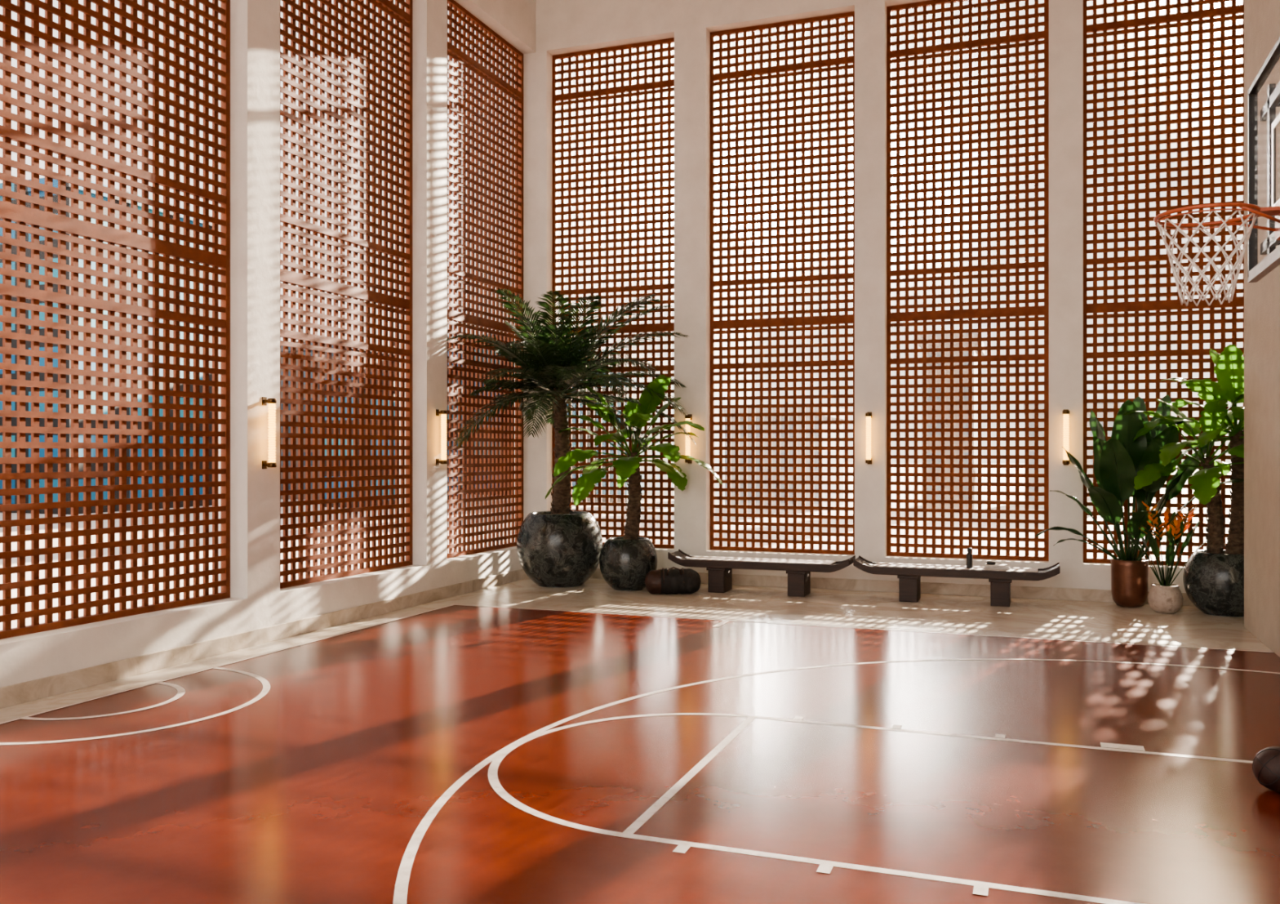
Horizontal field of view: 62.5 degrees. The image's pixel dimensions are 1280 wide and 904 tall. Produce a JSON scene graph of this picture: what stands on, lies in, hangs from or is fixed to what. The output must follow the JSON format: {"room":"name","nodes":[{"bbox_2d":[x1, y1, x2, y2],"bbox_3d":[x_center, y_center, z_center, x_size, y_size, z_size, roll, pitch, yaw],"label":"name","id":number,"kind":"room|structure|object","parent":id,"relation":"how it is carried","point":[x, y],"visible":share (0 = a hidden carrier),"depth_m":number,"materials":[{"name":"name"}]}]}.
{"room":"indoor basketball court","nodes":[
{"label":"indoor basketball court","id":0,"kind":"room"},
{"bbox_2d":[217,0,279,598],"bbox_3d":[-3.853,-2.305,10.355,0.400,7.410,0.462,0,0,21],"label":"column","id":1,"kind":"structure","parent":0,"point":[255,24],"depth_m":10.16,"materials":[{"name":"white paint"}]},
{"bbox_2d":[262,396,276,468],"bbox_3d":[-3.602,-0.185,10.260,0.137,0.700,0.084,0,0,21],"label":"lamp","id":2,"kind":"object","parent":1,"relation":"attached to","point":[272,402],"visible":1,"depth_m":10.23,"materials":[{"name":"white glass"}]},
{"bbox_2d":[0,0,535,687],"bbox_3d":[-4.798,-2.940,7.840,0.400,9.600,17.300,0,0,21],"label":"wall","id":3,"kind":"structure","parent":0,"point":[35,655],"depth_m":10.10,"materials":[{"name":"white paint"}]},
{"bbox_2d":[0,0,230,639],"bbox_3d":[-4.436,-2.305,8.882,0.085,7.410,2.706,0,0,21],"label":"lattice screen","id":4,"kind":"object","parent":3,"relation":"in","point":[19,213],"depth_m":8.91,"materials":[{"name":"wood"},{"name":"glass"}]},
{"bbox_2d":[0,568,528,708],"bbox_3d":[-4.602,1.785,7.766,0.020,0.150,17.300,0,0,21],"label":"baseboard","id":5,"kind":"structure","parent":3,"relation":"attached to","point":[24,691],"depth_m":9.69,"materials":[{"name":"stone"}]},
{"bbox_2d":[280,0,412,588],"bbox_3d":[-3.322,-2.305,11.845,0.085,7.410,2.702,0,0,21],"label":"lattice screen","id":6,"kind":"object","parent":3,"relation":"in","point":[394,11],"depth_m":11.92,"materials":[{"name":"wood"},{"name":"glass"}]},
{"bbox_2d":[447,0,523,558],"bbox_3d":[-2.229,-2.305,14.753,0.085,7.410,2.550,0,0,21],"label":"window","id":7,"kind":"structure","parent":3,"relation":"in","point":[477,322],"depth_m":14.79,"materials":[{"name":"wood"},{"name":"glass"}]},
{"bbox_2d":[399,0,447,564],"bbox_3d":[-2.737,-2.305,13.325,0.400,7.410,0.480,0,0,21],"label":"column","id":8,"kind":"structure","parent":0,"point":[429,17],"depth_m":13.13,"materials":[{"name":"white paint"}]},
{"bbox_2d":[435,408,447,465],"bbox_3d":[-2.485,-0.185,13.230,0.137,0.700,0.084,0,0,21],"label":"lamp","id":9,"kind":"object","parent":8,"relation":"attached to","point":[443,420],"visible":1,"depth_m":13.19,"materials":[{"name":"white glass"}]},
{"bbox_2d":[514,50,552,541],"bbox_3d":[-1.601,-2.305,16.092,0.580,7.410,0.400,0,0,21],"label":"column","id":10,"kind":"structure","parent":0,"point":[537,66],"depth_m":15.88,"materials":[{"name":"white paint"}]},
{"bbox_2d":[0,577,1275,723],"bbox_3d":[0.148,1.960,6.221,10.900,0.200,17.750,0,0,21],"label":"floor","id":11,"kind":"structure","parent":0,"point":[1037,618],"depth_m":12.14,"materials":[{"name":"stone"}]},
{"bbox_2d":[446,288,695,586],"bbox_3d":[-0.767,-0.171,13.964,2.775,4.062,2.711,0,0,21],"label":"potted palm","id":12,"kind":"object","parent":11,"relation":"on","point":[560,546],"visible":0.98,"depth_m":14.29,"materials":[{"name":"green plant"}]},
{"bbox_2d":[545,374,722,591],"bbox_3d":[-0.121,0.394,14.132,2.303,2.932,1.941,0,0,21],"label":"broadleaf tree","id":13,"kind":"object","parent":11,"relation":"on","point":[625,561],"visible":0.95,"depth_m":14.04,"materials":[{"name":"green plant"}]},
{"bbox_2d":[0,604,1279,903],"bbox_3d":[-0.657,1.857,4.734,8.678,0.006,14.000,0,0,21],"label":"court","id":14,"kind":"object","parent":11,"relation":"on","point":[316,789],"visible":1,"depth_m":6.13,"materials":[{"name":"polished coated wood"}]},
{"bbox_2d":[0,604,1279,903],"bbox_3d":[-0.644,1.851,4.782,8.670,0.003,13.900,0,0,21],"label":"court markings","id":15,"kind":"object","parent":14,"relation":"on","point":[400,895],"visible":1,"depth_m":6.17,"materials":[{"name":"paint"}]},
{"bbox_2d":[1252,746,1279,791],"bbox_3d":[3.485,1.732,5.762,0.240,0.240,0.240,0,0,5],"label":"basketball","id":16,"kind":"object","parent":14,"relation":"on","point":[1266,762],"visible":1,"depth_m":5.71,"materials":[{"name":"rubber"}]},
{"bbox_2d":[644,566,701,594],"bbox_3d":[0.432,1.673,13.852,0.740,0.366,0.367,0,0,-2],"label":"duffel bag","id":17,"kind":"object","parent":11,"relation":"on","point":[673,580],"visible":1,"depth_m":13.71,"materials":[{"name":"leather"}]},
{"bbox_2d":[667,549,855,596],"bbox_3d":[1.591,1.603,13.952,2.420,0.515,0.480,0,0,21],"label":"bench","id":18,"kind":"object","parent":11,"relation":"on","point":[719,569],"visible":0.99,"depth_m":13.80,"materials":[{"name":"brown wood"}]},
{"bbox_2d":[853,555,1059,606],"bbox_3d":[3.903,1.603,13.083,2.420,0.515,0.480,0,0,21],"label":"bench","id":19,"kind":"object","parent":11,"relation":"on","point":[909,575],"visible":0.98,"depth_m":12.90,"materials":[{"name":"brown wood"}]},
{"bbox_2d":[966,547,972,568],"bbox_3d":[4.047,1.300,12.954,0.072,0.245,0.072,0,0,21],"label":"water bottle","id":20,"kind":"object","parent":19,"relation":"on","point":[969,555],"visible":1,"depth_m":12.93,"materials":[{"name":"black metal"}]},
{"bbox_2d":[983,563,1010,569],"bbox_3d":[4.364,1.399,12.889,0.300,0.048,0.180,0,0,21],"label":"folded towel","id":21,"kind":"object","parent":19,"relation":"on","point":[996,566],"visible":1,"depth_m":12.82,"materials":[{"name":"white fabric"}]},
{"bbox_2d":[986,560,995,564],"bbox_3d":[4.298,1.359,12.913,0.110,0.030,0.110,0,0,21],"label":"roll","id":22,"kind":"object","parent":21,"relation":"on","point":[992,562],"visible":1,"depth_m":12.87,"materials":[{"name":"black metal"}]},
{"bbox_2d":[1035,395,1244,607],"bbox_3d":[5.844,0.586,12.404,2.226,2.548,1.050,0,0,21],"label":"potted plant","id":23,"kind":"object","parent":11,"relation":"on","point":[1117,460],"visible":0.88,"depth_m":12.47,"materials":[{"name":"green plant"}]},
{"bbox_2d":[1122,501,1208,613],"bbox_3d":[6.081,1.205,12.217,0.957,1.310,0.694,0,0,-32],"label":"potted heliconia","id":24,"kind":"object","parent":11,"relation":"on","point":[1164,596],"visible":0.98,"depth_m":12.14,"materials":[{"name":"plant"}]},
{"bbox_2d":[1124,344,1244,616],"bbox_3d":[6.657,0.313,11.920,2.147,3.095,1.509,0,0,13],"label":"broadleaf tree","id":25,"kind":"object","parent":11,"relation":"on","point":[1213,578],"visible":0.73,"depth_m":11.99,"materials":[{"name":"green plant"}]},
{"bbox_2d":[674,26,710,551],"bbox_3d":[0.781,-2.305,15.197,0.476,7.410,0.400,0,0,21],"label":"column","id":26,"kind":"structure","parent":0,"point":[691,46],"depth_m":15.01,"materials":[{"name":"white paint"}]},
{"bbox_2d":[684,413,692,463],"bbox_3d":[0.686,-0.185,14.946,0.084,0.700,0.137,0,0,21],"label":"lamp","id":27,"kind":"object","parent":26,"relation":"attached to","point":[687,417],"visible":0.75,"depth_m":14.89,"materials":[{"name":"white glass"}]},
{"bbox_2d":[535,0,1186,592],"bbox_3d":[3.159,-2.940,14.303,10.750,9.600,0.400,0,0,21],"label":"wall","id":28,"kind":"structure","parent":0,"point":[562,26],"depth_m":14.86,"materials":[{"name":"white paint"}]},
{"bbox_2d":[552,37,674,548],"bbox_3d":[-0.376,-2.305,15.661,2.016,7.410,0.085,0,0,21],"label":"window","id":29,"kind":"structure","parent":28,"relation":"in","point":[646,327],"depth_m":15.63,"materials":[{"name":"reddish-brown wood"},{"name":"glass"}]},
{"bbox_2d":[710,11,854,554],"bbox_3d":[1.990,-2.305,14.772,2.087,7.410,0.085,0,0,21],"label":"window","id":30,"kind":"structure","parent":28,"relation":"in","point":[828,319],"depth_m":14.75,"materials":[{"name":"reddish-brown wood"},{"name":"glass"}]},
{"bbox_2d":[590,568,1195,605],"bbox_3d":[3.188,1.785,14.068,10.130,0.150,0.020,0,0,21],"label":"baseboard","id":31,"kind":"structure","parent":28,"relation":"attached to","point":[953,588],"depth_m":13.80,"materials":[{"name":"stone"}]},
{"bbox_2d":[886,0,1048,560],"bbox_3d":[4.295,-2.305,13.906,2.039,7.410,0.085,0,0,21],"label":"lattice screen","id":32,"kind":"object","parent":28,"relation":"in","point":[1026,310],"depth_m":13.90,"materials":[{"name":"reddish-brown wood"},{"name":"glass"}]},
{"bbox_2d":[1083,0,1244,565],"bbox_3d":[6.603,-2.305,13.038,2.094,7.410,0.085,0,0,21],"label":"window","id":33,"kind":"structure","parent":28,"relation":"in","point":[1168,304],"depth_m":13.11,"materials":[{"name":"wood"}]},
{"bbox_2d":[854,0,886,556],"bbox_3d":[3.144,-2.305,14.309,0.399,7.410,0.400,0,0,21],"label":"column","id":34,"kind":"structure","parent":0,"point":[870,19],"depth_m":14.12,"materials":[{"name":"white paint"}]},
{"bbox_2d":[865,411,871,464],"bbox_3d":[3.051,-0.185,14.057,0.084,0.700,0.137,0,0,21],"label":"lamp","id":35,"kind":"object","parent":34,"relation":"attached to","point":[868,415],"visible":1,"depth_m":14.00,"materials":[{"name":"white glass"}]},
{"bbox_2d":[1048,0,1083,564],"bbox_3d":[5.426,-2.305,13.451,0.399,7.410,0.400,0,0,21],"label":"column","id":36,"kind":"structure","parent":0,"point":[1065,16],"depth_m":13.27,"materials":[{"name":"white paint"}]},
{"bbox_2d":[1062,408,1069,465],"bbox_3d":[5.332,-0.185,13.199,0.084,0.700,0.137,0,0,21],"label":"lamp","id":37,"kind":"object","parent":36,"relation":"attached to","point":[1066,411],"visible":0.98,"depth_m":13.15,"materials":[{"name":"white glass"}]},
{"bbox_2d":[1244,0,1279,657],"bbox_3d":[3.780,-2.940,3.776,0.300,9.600,15.730,0,0,21],"label":"wall","id":38,"kind":"structure","parent":0,"point":[1261,17],"depth_m":10.31,"materials":[{"name":"beige paint"}]},
{"bbox_2d":[1153,36,1279,306],"bbox_3d":[3.325,-1.419,5.128,1.493,1.342,1.840,0,0,21],"label":"basketball hoop","id":39,"kind":"object","parent":38,"relation":"attached to","point":[1256,271],"visible":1,"depth_m":5.44,"materials":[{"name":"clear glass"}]},
{"label":"outside","id":40,"kind":"structure","parent":0,"visible":0},
{"bbox_2d":[0,462,1231,630],"bbox_3d":[17.592,2.160,46.803,300.000,0.100,300.000,0,0,21],"label":"ground","id":41,"kind":"structure","parent":40,"point":[993,470],"depth_m":27.26,"materials":[{"name":"white"}]},
{"bbox_2d":[0,174,212,514],"bbox_3d":[-21.271,-3.590,40.044,7.300,11.400,7.300,0,0,21],"label":"office building","id":42,"kind":"structure","parent":41,"relation":"on","point":[14,186],"depth_m":36.67,"materials":[{"name":"blue glass"}]},
{"bbox_2d":[280,338,395,499],"bbox_3d":[-16.113,-1.390,50.925,10.300,7.000,7.300,0,0,21],"label":"office building","id":43,"kind":"structure","parent":41,"relation":"on","point":[318,344],"depth_m":46.85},
{"bbox_2d":[318,377,462,507],"bbox_3d":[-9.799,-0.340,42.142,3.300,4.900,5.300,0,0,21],"label":"office building","id":44,"kind":"structure","parent":41,"relation":"on","point":[332,379],"depth_m":39.87,"materials":[{"name":"blue glass"}]},
{"bbox_2d":[393,333,621,494],"bbox_3d":[-6.745,-1.840,55.951,9.300,7.900,8.300,0,0,21],"label":"office building","id":45,"kind":"structure","parent":41,"relation":"on","point":[483,334],"depth_m":52.05,"materials":[{"name":"blue glass"}]},
{"bbox_2d":[558,348,674,502],"bbox_3d":[-1.836,-1.090,47.696,5.300,6.400,6.300,0,0,21],"label":"office building","id":46,"kind":"structure","parent":41,"relation":"on","point":[626,355],"depth_m":44.76,"materials":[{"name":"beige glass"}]},
{"bbox_2d":[671,221,755,503],"bbox_3d":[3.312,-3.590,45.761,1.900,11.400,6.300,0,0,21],"label":"office building","id":47,"kind":"structure","parent":41,"relation":"on","point":[717,228],"depth_m":45.13,"materials":[{"name":"white"}]},
{"bbox_2d":[723,406,844,511],"bbox_3d":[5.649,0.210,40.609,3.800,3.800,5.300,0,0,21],"label":"office building","id":48,"kind":"structure","parent":41,"relation":"on","point":[833,408],"depth_m":38.36,"materials":[{"name":"white"}]},
{"bbox_2d":[918,332,984,509],"bbox_3d":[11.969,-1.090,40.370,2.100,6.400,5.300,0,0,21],"label":"office building","id":49,"kind":"structure","parent":41,"relation":"on","point":[975,335],"depth_m":38.04,"materials":[{"name":"white"}]},
{"bbox_2d":[1023,402,1120,509],"bbox_3d":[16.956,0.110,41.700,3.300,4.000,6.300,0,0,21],"label":"office building","id":50,"kind":"structure","parent":41,"relation":"on","point":[1100,405],"depth_m":39.24,"materials":[{"name":"white"}]}
]}

